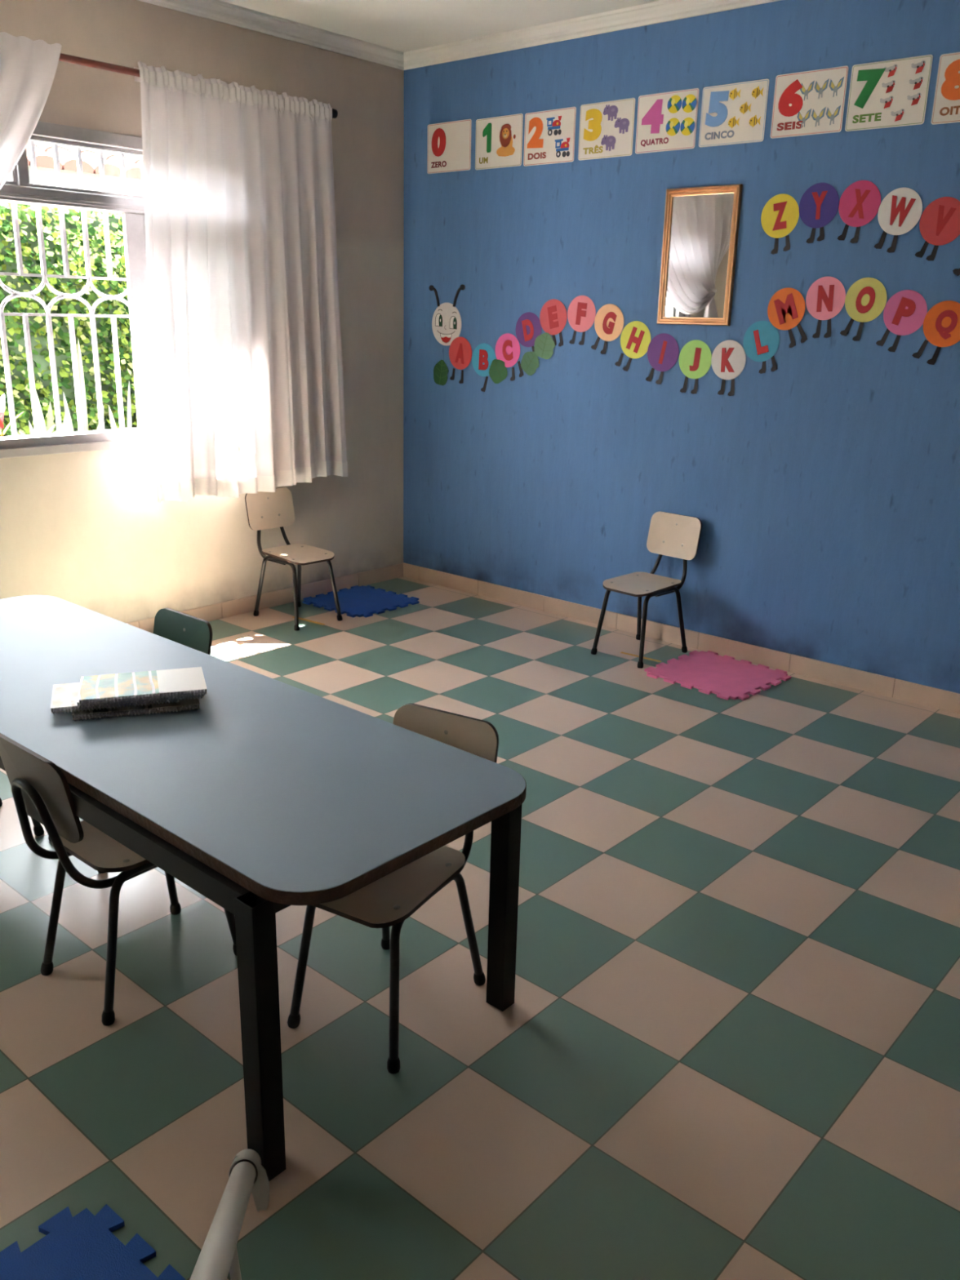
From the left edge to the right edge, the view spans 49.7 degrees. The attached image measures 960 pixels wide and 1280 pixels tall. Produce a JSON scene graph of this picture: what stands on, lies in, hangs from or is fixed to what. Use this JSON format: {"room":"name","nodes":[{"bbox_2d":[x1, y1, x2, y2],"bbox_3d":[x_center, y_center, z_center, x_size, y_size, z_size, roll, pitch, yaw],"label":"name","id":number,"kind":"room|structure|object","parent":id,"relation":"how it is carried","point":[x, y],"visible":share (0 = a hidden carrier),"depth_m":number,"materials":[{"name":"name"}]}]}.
{"room":"children's room","nodes":[
{"label":"children's room","id":0,"kind":"room"},
{"bbox_2d":[0,0,404,623],"bbox_3d":[-2.420,-1.195,4.015,0.160,2.900,5.800,16,22,39],"label":"wall","id":1,"kind":"structure","parent":0,"point":[87,530],"depth_m":5.19,"materials":[{"name":"beige paint"}]},
{"bbox_2d":[0,140,144,435],"bbox_3d":[-1.957,-1.549,4.532,0.017,1.370,2.245,16,22,39],"label":"window grille","id":2,"kind":"object","parent":1,"relation":"in","point":[44,274],"visible":0.49,"depth_m":4.64,"materials":[{"name":"white metal"}]},
{"bbox_2d":[0,120,152,458],"bbox_3d":[-1.960,-1.498,4.476,0.226,1.355,2.120,16,22,39],"label":"window","id":3,"kind":"structure","parent":1,"relation":"in","point":[18,190],"depth_m":4.63,"materials":[{"name":"metal"}]},
{"bbox_2d":[58,53,337,118],"bbox_3d":[-1.884,-2.311,4.043,0.138,0.052,3.399,16,22,39],"label":"curtain rod","id":4,"kind":"object","parent":1,"relation":"attached to","point":[63,57],"visible":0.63,"depth_m":4.30,"materials":[{"name":"red wood"}]},
{"bbox_2d":[0,31,62,189],"bbox_3d":[-2.304,-1.315,3.829,0.165,1.885,1.740,17,23,40],"label":"curtain","id":5,"kind":"object","parent":4,"relation":"hanging from","point":[28,67],"visible":1,"depth_m":4.09,"materials":[{"name":"white fabric"}]},
{"bbox_2d":[133,61,347,502],"bbox_3d":[-1.115,-1.670,5.074,0.101,1.907,1.250,16,22,39],"label":"curtain","id":6,"kind":"object","parent":4,"relation":"hanging from","point":[246,348],"visible":1,"depth_m":5.01,"materials":[{"name":"white fabric"}]},
{"bbox_2d":[126,563,403,633],"bbox_3d":[-2.389,0.167,4.381,0.010,0.085,5.800,16,22,39],"label":"baseboard","id":7,"kind":"structure","parent":1,"relation":"attached to","point":[244,605],"depth_m":5.77,"materials":[{"name":"tile"}]},
{"bbox_2d":[137,0,404,70],"bbox_3d":[-2.301,-2.523,3.522,0.070,0.066,5.800,16,22,39],"label":"trim","id":8,"kind":"structure","parent":1,"relation":"attached to","point":[214,10],"depth_m":5.00,"materials":[{"name":"paint"}]},
{"bbox_2d":[218,0,662,52],"bbox_3d":[-0.207,-2.019,1.754,5.960,0.120,6.000,16,22,39],"label":"ceiling","id":9,"kind":"structure","parent":0,"point":[401,25],"depth_m":4.83,"materials":[{"name":"paint"}]},
{"bbox_2d":[0,576,959,1279],"bbox_3d":[-0.276,0.864,2.653,5.960,0.120,6.000,16,22,39],"label":"floor","id":10,"kind":"structure","parent":0,"point":[727,1046],"depth_m":2.43,"materials":[{"name":"tile"}]},
{"bbox_2d":[0,797,44,835],"bbox_3d":[-1.603,0.302,3.043,0.308,0.661,0.457,16,22,39],"label":"child chair","id":11,"kind":"object","parent":10,"relation":"on","point":[38,830],"visible":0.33,"depth_m":3.19,"materials":[{"name":"black metal"}]},
{"bbox_2d":[0,1204,186,1279],"bbox_3d":[-0.676,1.130,1.546,0.536,0.011,0.536,15,22,37],"label":"play mat","id":12,"kind":"object","parent":10,"relation":"on","point":[83,1246],"visible":1,"depth_m":1.77,"materials":[{"name":"blue rubber"}]},
{"bbox_2d":[0,733,236,1026],"bbox_3d":[-0.850,0.499,2.469,0.308,0.661,0.457,15,22,38],"label":"child chair","id":13,"kind":"object","parent":10,"relation":"on","point":[41,791],"visible":0.68,"depth_m":2.33,"materials":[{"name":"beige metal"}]},
{"bbox_2d":[48,608,212,873],"bbox_3d":[-1.055,0.282,3.149,0.308,0.661,0.457,15,22,38],"label":"child chair","id":14,"kind":"object","parent":10,"relation":"on","point":[194,633],"visible":0.15,"depth_m":3.21,"materials":[{"name":"plastic"}]},
{"bbox_2d":[190,1149,269,1279],"bbox_3d":[-0.348,0.849,1.435,0.068,0.660,0.910,-2,18,-9],"label":"stand","id":15,"kind":"object","parent":10,"relation":"on","point":[218,1256],"visible":1,"depth_m":1.54,"materials":[{"name":"plastic"}]},
{"bbox_2d":[0,595,526,1182],"bbox_3d":[-0.920,0.432,2.752,2.215,0.615,0.734,16,22,39],"label":"table","id":16,"kind":"object","parent":10,"relation":"on","point":[264,798],"visible":0.9,"depth_m":2.21,"materials":[{"name":"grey laminate"}]},
{"bbox_2d":[71,697,199,720],"bbox_3d":[-0.861,0.152,2.599,0.296,0.013,0.190,-4,18,-17],"label":"spiral notebook","id":17,"kind":"object","parent":16,"relation":"on","point":[183,704],"visible":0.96,"depth_m":2.53,"materials":[{"name":"black paper"}]},
{"bbox_2d":[50,682,178,714],"bbox_3d":[-0.916,0.135,2.601,0.296,0.013,0.190,-5,18,-19],"label":"spiral notebook","id":18,"kind":"object","parent":17,"relation":"on","point":[64,696],"visible":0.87,"depth_m":2.54,"materials":[{"name":"white paper"}]},
{"bbox_2d":[76,685,204,708],"bbox_3d":[-0.849,0.123,2.598,0.296,0.013,0.190,-4,18,-17],"label":"spiral notebook","id":19,"kind":"object","parent":18,"relation":"on","point":[198,696],"visible":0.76,"depth_m":2.52,"materials":[{"name":"white paper"}]},
{"bbox_2d":[78,666,207,706],"bbox_3d":[-0.838,0.115,2.578,0.296,0.013,0.189,-5,18,-18],"label":"spiral notebook","id":20,"kind":"object","parent":19,"relation":"on","point":[116,687],"visible":1,"depth_m":2.56,"materials":[{"name":"white paper"}]},
{"bbox_2d":[244,487,342,631],"bbox_3d":[-0.990,-0.440,5.469,0.457,0.661,0.308,17,23,41],"label":"child chair","id":21,"kind":"object","parent":10,"relation":"on","point":[264,509],"visible":1,"depth_m":5.49,"materials":[{"name":"beige laminate"}]},
{"bbox_2d":[292,617,325,625],"bbox_3d":[-0.911,-0.103,5.500,0.233,0.001,0.022,13,21,33],"label":"tape","id":22,"kind":"object","parent":10,"relation":"on","point":[292,617],"visible":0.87,"depth_m":5.48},
{"bbox_2d":[302,585,419,617],"bbox_3d":[-0.675,-0.224,5.888,0.511,0.011,0.511,15,22,38],"label":"play mat","id":23,"kind":"object","parent":10,"relation":"on","point":[357,601],"visible":0.98,"depth_m":5.86,"materials":[{"name":"blue rubber"}]},
{"bbox_2d":[287,702,498,1074],"bbox_3d":[-0.191,0.540,2.387,0.308,0.661,0.457,11,20,29],"label":"child chair","id":24,"kind":"object","parent":10,"relation":"on","point":[388,901],"visible":0.52,"depth_m":2.34,"materials":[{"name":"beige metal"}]},
{"bbox_2d":[619,651,661,662],"bbox_3d":[0.781,0.082,5.037,0.225,0.001,0.022,14,21,35],"label":"tape","id":25,"kind":"object","parent":10,"relation":"on","point":[621,651],"visible":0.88,"depth_m":5.04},
{"bbox_2d":[591,511,702,668],"bbox_3d":[0.814,-0.257,5.021,0.308,0.661,0.457,18,24,42],"label":"child chair","id":26,"kind":"object","parent":10,"relation":"on","point":[671,535],"visible":1,"depth_m":5.04,"materials":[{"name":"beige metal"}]},
{"bbox_2d":[644,650,791,700],"bbox_3d":[1.101,0.157,4.804,0.521,0.011,0.521,17,23,41],"label":"play mat","id":27,"kind":"object","parent":10,"relation":"on","point":[726,677],"visible":1,"depth_m":4.77,"materials":[{"name":"pink rubber"}]},
{"bbox_2d":[403,0,959,693],"bbox_3d":[1.711,-1.197,4.340,5.960,2.900,0.120,16,22,39],"label":"wall","id":28,"kind":"structure","parent":0,"point":[824,491],"depth_m":4.86,"materials":[{"name":"blue paint"}]},
{"bbox_2d":[433,360,448,385],"bbox_3d":[-0.223,-1.530,5.924,0.118,0.143,0.002,16,22,39],"label":"cutout","id":29,"kind":"object","parent":28,"relation":"attached to","point":[441,371],"visible":1,"depth_m":5.92},
{"bbox_2d":[429,284,465,345],"bbox_3d":[-0.188,-1.820,5.805,0.270,0.328,0.015,16,22,39],"label":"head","id":30,"kind":"object","parent":28,"relation":"attached to","point":[446,319],"visible":1,"depth_m":5.82},
{"bbox_2d":[426,119,471,173],"bbox_3d":[-0.167,-2.641,5.550,0.318,0.245,0.003,16,22,39],"label":"number card","id":31,"kind":"object","parent":28,"relation":"attached to","point":[449,143],"visible":1,"depth_m":5.55,"materials":[{"name":"white paper"}]},
{"bbox_2d":[448,337,471,383],"bbox_3d":[-0.111,-1.568,5.807,0.175,0.254,0.004,16,22,39],"label":"disc","id":32,"kind":"object","parent":28,"relation":"attached to","point":[460,349],"visible":1,"depth_m":5.80,"materials":[{"name":"red paper"}]},
{"bbox_2d":[471,343,496,391],"bbox_3d":[0.021,-1.501,5.710,0.175,0.260,0.004,16,22,39],"label":"disc","id":33,"kind":"object","parent":28,"relation":"attached to","point":[483,354],"visible":1,"depth_m":5.70,"materials":[{"name":"blue paper"}]},
{"bbox_2d":[488,359,507,383],"bbox_3d":[0.099,-1.465,5.642,0.132,0.135,0.002,16,22,39],"label":"cutout","id":34,"kind":"object","parent":28,"relation":"attached to","point":[498,372],"visible":1,"depth_m":5.64},
{"bbox_2d":[475,113,523,169],"bbox_3d":[0.095,-2.562,5.333,0.314,0.241,0.003,16,22,39],"label":"number card","id":35,"kind":"object","parent":28,"relation":"attached to","point":[499,140],"visible":1,"depth_m":5.33,"materials":[{"name":"white paper"}]},
{"bbox_2d":[496,124,515,156],"bbox_3d":[0.133,-2.557,5.299,0.127,0.152,0.002,16,22,39],"label":"picture","id":36,"kind":"object","parent":35,"relation":"attached to","point":[505,133],"depth_m":5.30},
{"bbox_2d":[495,333,523,381],"bbox_3d":[0.158,-1.522,5.575,0.203,0.247,0.004,16,22,39],"label":"disc","id":37,"kind":"object","parent":28,"relation":"attached to","point":[507,346],"visible":1,"depth_m":5.57,"materials":[{"name":"pink paper"}]},
{"bbox_2d":[515,311,542,351],"bbox_3d":[0.255,-1.599,5.468,0.175,0.251,0.004,16,22,39],"label":"disc","id":38,"kind":"object","parent":28,"relation":"attached to","point":[528,326],"visible":1,"depth_m":5.46,"materials":[{"name":"purple paper"}]},
{"bbox_2d":[520,350,539,375],"bbox_3d":[0.265,-1.469,5.489,0.127,0.131,0.002,16,22,39],"label":"cutout","id":39,"kind":"object","parent":28,"relation":"attached to","point":[530,361],"visible":1,"depth_m":5.49},
{"bbox_2d":[533,332,555,359],"bbox_3d":[0.337,-1.533,5.401,0.138,0.136,0.002,16,22,39],"label":"cutout","id":40,"kind":"object","parent":28,"relation":"attached to","point":[544,345],"visible":1,"depth_m":5.40},
{"bbox_2d":[523,106,576,166],"bbox_3d":[0.342,-2.489,5.128,0.316,0.243,0.003,16,22,39],"label":"number card","id":41,"kind":"object","parent":28,"relation":"attached to","point":[548,135],"visible":1,"depth_m":5.12,"materials":[{"name":"white paper"}]},
{"bbox_2d":[546,114,561,135],"bbox_3d":[0.363,-2.533,5.095,0.095,0.094,0.002,16,22,39],"label":"picture","id":42,"kind":"object","parent":41,"relation":"attached to","point":[553,121],"depth_m":5.09},
{"bbox_2d":[555,136,569,157],"bbox_3d":[0.404,-2.423,5.090,0.095,0.094,0.002,16,22,39],"label":"picture","id":43,"kind":"object","parent":41,"relation":"attached to","point":[562,143],"depth_m":5.09},
{"bbox_2d":[539,298,567,346],"bbox_3d":[0.377,-1.635,5.343,0.175,0.234,0.004,16,22,39],"label":"disc","id":44,"kind":"object","parent":28,"relation":"attached to","point":[553,316],"visible":1,"depth_m":5.33,"materials":[{"name":"red paper"}]},
{"bbox_2d":[567,295,595,345],"bbox_3d":[0.511,-1.614,5.230,0.175,0.240,0.004,16,22,39],"label":"disc","id":45,"kind":"object","parent":28,"relation":"attached to","point":[581,313],"visible":1,"depth_m":5.22,"materials":[{"name":"pink paper"}]},
{"bbox_2d":[403,0,781,70],"bbox_3d":[1.703,-2.523,3.831,5.700,0.066,0.070,16,22,39],"label":"trim","id":46,"kind":"structure","parent":28,"relation":"attached to","point":[664,11],"depth_m":4.87,"materials":[{"name":"paint"}]},
{"bbox_2d":[577,97,635,160],"bbox_3d":[0.598,-2.420,4.915,0.311,0.244,0.003,16,22,39],"label":"number card","id":47,"kind":"object","parent":28,"relation":"attached to","point":[606,128],"visible":1,"depth_m":4.91,"materials":[{"name":"white paper"}]},
{"bbox_2d":[600,134,615,151],"bbox_3d":[0.609,-2.362,4.920,0.085,0.072,0.001,16,22,39],"label":"picture","id":48,"kind":"object","parent":47,"relation":"attached to","point":[607,141],"depth_m":4.92},
{"bbox_2d":[603,104,617,120],"bbox_3d":[0.615,-2.485,4.880,0.085,0.072,0.001,16,22,39],"label":"picture","id":49,"kind":"object","parent":47,"relation":"attached to","point":[610,111],"depth_m":4.88},
{"bbox_2d":[614,117,629,133],"bbox_3d":[0.665,-2.412,4.855,0.085,0.072,0.001,16,22,39],"label":"picture","id":50,"kind":"object","parent":47,"relation":"attached to","point":[621,124],"depth_m":4.85},
{"bbox_2d":[591,303,623,354],"bbox_3d":[0.632,-1.541,5.137,0.190,0.240,0.004,16,22,39],"label":"disc","id":51,"kind":"object","parent":28,"relation":"attached to","point":[609,319],"visible":1,"depth_m":5.13,"materials":[{"name":"orange paper"}]},
{"bbox_2d":[614,320,650,371],"bbox_3d":[0.747,-1.436,5.065,0.200,0.239,0.004,16,22,39],"label":"disc","id":52,"kind":"object","parent":28,"relation":"attached to","point":[635,338],"visible":1,"depth_m":5.05,"materials":[{"name":"yellow paper"}]},
{"bbox_2d":[645,333,679,384],"bbox_3d":[0.875,-1.348,4.970,0.176,0.237,0.004,16,22,39],"label":"disc","id":53,"kind":"object","parent":28,"relation":"attached to","point":[663,350],"visible":1,"depth_m":4.96,"materials":[{"name":"purple paper"}]},
{"bbox_2d":[635,88,699,153],"bbox_3d":[0.846,-2.355,4.707,0.316,0.244,0.003,16,22,39],"label":"number card","id":54,"kind":"object","parent":28,"relation":"attached to","point":[666,121],"visible":1,"depth_m":4.70,"materials":[{"name":"white paper"}]},
{"bbox_2d":[666,117,679,136],"bbox_3d":[0.874,-2.323,4.690,0.074,0.074,0.001,16,22,39],"label":"picture","id":55,"kind":"object","parent":54,"relation":"attached to","point":[673,124],"depth_m":4.69},
{"bbox_2d":[667,94,681,113],"bbox_3d":[0.876,-2.412,4.662,0.074,0.074,0.001,16,22,39],"label":"picture","id":56,"kind":"object","parent":54,"relation":"on","point":[674,101],"depth_m":4.66},
{"bbox_2d":[680,117,694,135],"bbox_3d":[0.931,-2.302,4.644,0.074,0.074,0.001,16,22,39],"label":"picture","id":57,"kind":"object","parent":54,"relation":"attached to","point":[686,124],"depth_m":4.64},
{"bbox_2d":[681,94,696,112],"bbox_3d":[0.933,-2.391,4.616,0.074,0.074,0.001,16,22,39],"label":"picture","id":58,"kind":"object","parent":54,"relation":"on","point":[688,101],"depth_m":4.62},
{"bbox_2d":[402,562,959,714],"bbox_3d":[1.658,0.165,4.693,5.700,0.087,0.010,16,22,39],"label":"baseboard","id":59,"kind":"structure","parent":28,"relation":"attached to","point":[940,699],"depth_m":5.10,"materials":[{"name":"tile"}]},
{"bbox_2d":[679,339,711,394],"bbox_3d":[1.009,-1.283,4.870,0.175,0.247,0.004,16,22,39],"label":"disc","id":60,"kind":"object","parent":28,"relation":"attached to","point":[695,356],"visible":1,"depth_m":4.87,"materials":[{"name":"green paper"}]},
{"bbox_2d":[657,183,742,325],"bbox_3d":[0.995,-1.751,4.735,0.378,0.593,0.020,16,22,39],"label":"wall mirror","id":61,"kind":"object","parent":28,"relation":"attached to","point":[701,224],"visible":1,"depth_m":4.73,"materials":[{"name":"brown wood"}]},
{"bbox_2d":[711,339,746,395],"bbox_3d":[1.138,-1.249,4.759,0.175,0.249,0.004,16,22,39],"label":"disc","id":62,"kind":"object","parent":28,"relation":"attached to","point":[728,359],"visible":1,"depth_m":4.75,"materials":[{"name":"white paper"}]},
{"bbox_2d":[698,79,768,146],"bbox_3d":[1.098,-2.284,4.497,0.314,0.241,0.003,16,22,39],"label":"number card","id":63,"kind":"object","parent":28,"relation":"attached to","point":[732,113],"visible":1,"depth_m":4.49,"materials":[{"name":"white paper"}]},
{"bbox_2d":[728,115,739,128],"bbox_3d":[1.103,-2.250,4.502,0.054,0.049,0.001,16,22,39],"label":"picture","id":64,"kind":"object","parent":63,"relation":"attached to","point":[733,121],"depth_m":4.50},
{"bbox_2d":[728,88,741,100],"bbox_3d":[1.101,-2.357,4.473,0.054,0.049,0.001,16,22,39],"label":"picture","id":65,"kind":"object","parent":63,"relation":"attached to","point":[735,94],"depth_m":4.47},
{"bbox_2d":[739,102,751,114],"bbox_3d":[1.142,-2.288,4.455,0.054,0.049,0.001,16,22,39],"label":"picture","id":66,"kind":"object","parent":63,"relation":"attached to","point":[745,108],"depth_m":4.45},
{"bbox_2d":[749,114,760,127],"bbox_3d":[1.178,-2.224,4.440,0.054,0.049,0.001,16,22,39],"label":"picture","id":67,"kind":"object","parent":63,"relation":"attached to","point":[754,119],"depth_m":4.44},
{"bbox_2d":[751,85,763,98],"bbox_3d":[1.181,-2.330,4.407,0.054,0.049,0.001,16,22,39],"label":"picture","id":68,"kind":"object","parent":63,"relation":"attached to","point":[757,91],"depth_m":4.41},
{"bbox_2d":[742,320,779,373],"bbox_3d":[1.257,-1.310,4.635,0.179,0.228,0.004,16,22,39],"label":"disc","id":69,"kind":"object","parent":28,"relation":"attached to","point":[761,342],"visible":1,"depth_m":4.63,"materials":[{"name":"teal paper"}]},
{"bbox_2d":[760,193,799,254],"bbox_3d":[1.289,-1.792,4.466,0.175,0.243,0.004,16,22,39],"label":"disc","id":70,"kind":"object","parent":28,"relation":"attached to","point":[780,216],"visible":1,"depth_m":4.46,"materials":[{"name":"yellow paper"}]},
{"bbox_2d":[767,287,807,347],"bbox_3d":[1.345,-1.407,4.524,0.200,0.251,0.004,16,22,39],"label":"disc","id":71,"kind":"object","parent":28,"relation":"attached to","point":[786,307],"visible":1,"depth_m":4.52,"materials":[{"name":"orange paper"}]},
{"bbox_2d":[770,66,848,138],"bbox_3d":[1.356,-2.218,4.280,0.313,0.241,0.003,16,22,39],"label":"number card","id":72,"kind":"object","parent":28,"relation":"attached to","point":[812,102],"visible":1,"depth_m":4.28,"materials":[{"name":"white paper"}]},
{"bbox_2d":[796,108,811,128],"bbox_3d":[1.345,-2.167,4.304,0.061,0.071,0.001,16,22,39],"label":"picture","id":73,"kind":"object","parent":72,"relation":"attached to","point":[803,115],"depth_m":4.30},
{"bbox_2d":[800,80,814,100],"bbox_3d":[1.347,-2.266,4.274,0.061,0.071,0.001,16,22,39],"label":"picture","id":74,"kind":"object","parent":72,"relation":"attached to","point":[806,87],"depth_m":4.27},
{"bbox_2d":[811,106,826,126],"bbox_3d":[1.392,-2.154,4.265,0.061,0.071,0.001,16,22,39],"label":"picture","id":75,"kind":"object","parent":72,"relation":"attached to","point":[818,113],"depth_m":4.26},
{"bbox_2d":[814,78,829,98],"bbox_3d":[1.394,-2.253,4.234,0.061,0.071,0.001,16,22,39],"label":"picture","id":76,"kind":"object","parent":72,"relation":"attached to","point":[821,85],"depth_m":4.23},
{"bbox_2d":[826,105,840,124],"bbox_3d":[1.439,-2.141,4.226,0.061,0.071,0.001,16,22,39],"label":"picture","id":77,"kind":"object","parent":72,"relation":"attached to","point":[833,112],"depth_m":4.22},
{"bbox_2d":[829,76,844,97],"bbox_3d":[1.441,-2.240,4.195,0.061,0.071,0.001,16,22,39],"label":"picture","id":78,"kind":"object","parent":72,"relation":"attached to","point":[836,83],"depth_m":4.19},
{"bbox_2d":[799,182,839,243],"bbox_3d":[1.418,-1.791,4.346,0.175,0.236,0.004,16,22,39],"label":"disc","id":79,"kind":"object","parent":28,"relation":"attached to","point":[819,205],"visible":1,"depth_m":4.34,"materials":[{"name":"purple paper"}]},
{"bbox_2d":[805,276,845,337],"bbox_3d":[1.467,-1.416,4.413,0.175,0.252,0.004,16,22,39],"label":"disc","id":80,"kind":"object","parent":28,"relation":"attached to","point":[825,298],"visible":1,"depth_m":4.41,"materials":[{"name":"pink paper"}]},
{"bbox_2d":[837,180,880,243],"bbox_3d":[1.549,-1.752,4.240,0.175,0.239,0.004,16,22,39],"label":"disc","id":81,"kind":"object","parent":28,"relation":"attached to","point":[860,202],"visible":1,"depth_m":4.24,"materials":[{"name":"pink paper"}]},
{"bbox_2d":[840,277,886,341],"bbox_3d":[1.595,-1.373,4.305,0.181,0.253,0.004,16,22,39],"label":"disc","id":82,"kind":"object","parent":28,"relation":"attached to","point":[865,300],"visible":1,"depth_m":4.30,"materials":[{"name":"yellow paper"}]},
{"bbox_2d":[844,54,933,131],"bbox_3d":[1.603,-2.147,4.075,0.315,0.241,0.003,16,22,39],"label":"number card","id":83,"kind":"object","parent":28,"relation":"attached to","point":[892,93],"visible":1,"depth_m":4.07,"materials":[{"name":"white paper"}]},
{"bbox_2d":[880,95,893,108],"bbox_3d":[1.601,-2.120,4.084,0.054,0.044,0.001,16,22,39],"label":"picture","id":84,"kind":"object","parent":83,"relation":"attached to","point":[886,101],"depth_m":4.08},
{"bbox_2d":[881,80,895,93],"bbox_3d":[1.603,-2.172,4.067,0.054,0.044,0.001,16,22,39],"label":"picture","id":85,"kind":"object","parent":83,"relation":"on","point":[887,86],"depth_m":4.07},
{"bbox_2d":[884,64,897,77],"bbox_3d":[1.604,-2.225,4.051,0.054,0.044,0.001,16,22,39],"label":"picture","id":86,"kind":"object","parent":83,"relation":"on","point":[890,70],"depth_m":4.05},
{"bbox_2d":[890,108,904,121],"bbox_3d":[1.638,-2.061,4.067,0.054,0.044,0.001,16,22,39],"label":"picture","id":87,"kind":"object","parent":83,"relation":"attached to","point":[896,114],"depth_m":4.07},
{"bbox_2d":[906,92,921,105],"bbox_3d":[1.682,-2.097,4.017,0.054,0.044,0.001,16,22,39],"label":"picture","id":88,"kind":"object","parent":83,"relation":"attached to","point":[913,98],"depth_m":4.02},
{"bbox_2d":[909,76,923,89],"bbox_3d":[1.683,-2.150,4.000,0.054,0.044,0.001,16,22,39],"label":"picture","id":89,"kind":"object","parent":83,"relation":"on","point":[915,82],"depth_m":4.00},
{"bbox_2d":[911,60,925,74],"bbox_3d":[1.685,-2.203,3.984,0.054,0.044,0.001,16,22,39],"label":"picture","id":90,"kind":"object","parent":83,"relation":"on","point":[917,67],"depth_m":3.98},
{"bbox_2d":[874,187,922,253],"bbox_3d":[1.675,-1.679,4.144,0.175,0.242,0.004,16,22,39],"label":"disc","id":91,"kind":"object","parent":28,"relation":"attached to","point":[900,210],"visible":1,"depth_m":4.14,"materials":[{"name":"white paper"}]},
{"bbox_2d":[875,289,927,351],"bbox_3d":[1.718,-1.298,4.218,0.191,0.244,0.004,16,22,39],"label":"disc","id":92,"kind":"object","parent":28,"relation":"attached to","point":[904,313],"visible":1,"depth_m":4.21,"materials":[{"name":"pink paper"}]},
{"bbox_2d":[911,300,959,364],"bbox_3d":[1.837,-1.223,4.128,0.202,0.246,0.004,16,22,39],"label":"disc","id":93,"kind":"object","parent":28,"relation":"attached to","point":[941,323],"visible":1,"depth_m":4.12,"materials":[{"name":"orange paper"}]},
{"bbox_2d":[915,196,959,260],"bbox_3d":[1.803,-1.607,4.050,0.177,0.233,0.004,16,22,39],"label":"disc","id":94,"kind":"object","parent":28,"relation":"attached to","point":[940,222],"visible":1,"depth_m":4.05,"materials":[{"name":"red paper"}]},
{"bbox_2d":[930,52,959,124],"bbox_3d":[1.860,-2.070,3.863,0.314,0.241,0.003,16,22,39],"label":"number card","id":95,"kind":"object","parent":28,"relation":"attached to","point":[946,105],"visible":1,"depth_m":3.93,"materials":[{"name":"white paper"}]},
{"bbox_2d":[952,268,959,275],"bbox_3d":[1.922,-1.482,3.971,0.194,0.248,0.004,16,22,39],"label":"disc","id":96,"kind":"object","parent":28,"relation":"attached to","point":[957,271],"visible":1,"depth_m":4.04,"materials":[{"name":"black paper"}]},
{"label":"outside","id":97,"kind":"structure","parent":0,"visible":0},
{"bbox_3d":[-5.907,-0.620,7.229,8.830,0.230,18.000,16,22,39],"label":"ground","id":98,"kind":"structure","parent":97,"visible":0},
{"bbox_2d":[0,202,137,436],"bbox_3d":[-3.393,-1.536,6.199,0.522,2.246,8.233,16,22,39],"label":"ivy hedge","id":99,"kind":"object","parent":98,"relation":"on","point":[15,331],"visible":0.15,"depth_m":6.77,"materials":[{"name":"green plant"}]},
{"bbox_2d":[4,165,142,218],"bbox_3d":[-3.737,-2.029,7.262,0.150,2.540,11.500,16,22,39],"label":"wall","id":100,"kind":"structure","parent":98,"relation":"on","point":[46,176],"depth_m":7.67,"materials":[{"name":"white paint"}]},
{"bbox_2d":[26,142,142,179],"bbox_3d":[-2.995,-3.534,7.658,0.530,0.191,13.940,16,22,39],"label":"coping","id":101,"kind":"object","parent":100,"relation":"on","point":[44,158],"visible":0.08,"depth_m":7.53},
{"bbox_3d":[-2.619,-0.503,5.644,0.700,0.640,7.000,16,22,39],"label":"planter bed","id":102,"kind":"object","parent":98,"relation":"on","visible":0},
{"bbox_2d":[0,394,23,436],"bbox_3d":[-2.631,-1.122,5.508,0.275,0.624,0.320,4,18,10],"label":"plant","id":103,"kind":"object","parent":102,"relation":"on","point":[2,397],"visible":0.44,"depth_m":5.55,"materials":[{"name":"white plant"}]},
{"bbox_2d":[17,426,57,435],"bbox_3d":[-2.348,-0.978,5.564,0.254,0.328,0.249,3,17,5],"label":"dracaena plant","id":104,"kind":"object","parent":102,"relation":"on","point":[51,428],"visible":0.04,"depth_m":5.59,"materials":[{"name":"white plant"}]},
{"bbox_2d":[28,391,67,434],"bbox_3d":[-2.394,-1.151,5.701,0.109,0.574,0.219,16,22,39],"label":"snake plant","id":105,"kind":"object","parent":102,"relation":"on","point":[50,424],"visible":0.3,"depth_m":5.71,"materials":[{"name":"white plant"}]},
{"bbox_2d":[63,341,103,431],"bbox_3d":[-2.222,-1.292,5.821,0.060,0.779,0.217,16,22,39],"label":"snake plant","id":106,"kind":"object","parent":102,"relation":"on","point":[70,428],"visible":0.31,"depth_m":5.80,"materials":[{"name":"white plant"}]},
{"bbox_2d":[108,382,131,429],"bbox_3d":[-2.031,-1.222,6.002,0.059,0.548,0.223,16,22,39],"label":"snake plant","id":107,"kind":"object","parent":102,"relation":"on","point":[113,424],"visible":0.26,"depth_m":5.97,"materials":[{"name":"white plant"}]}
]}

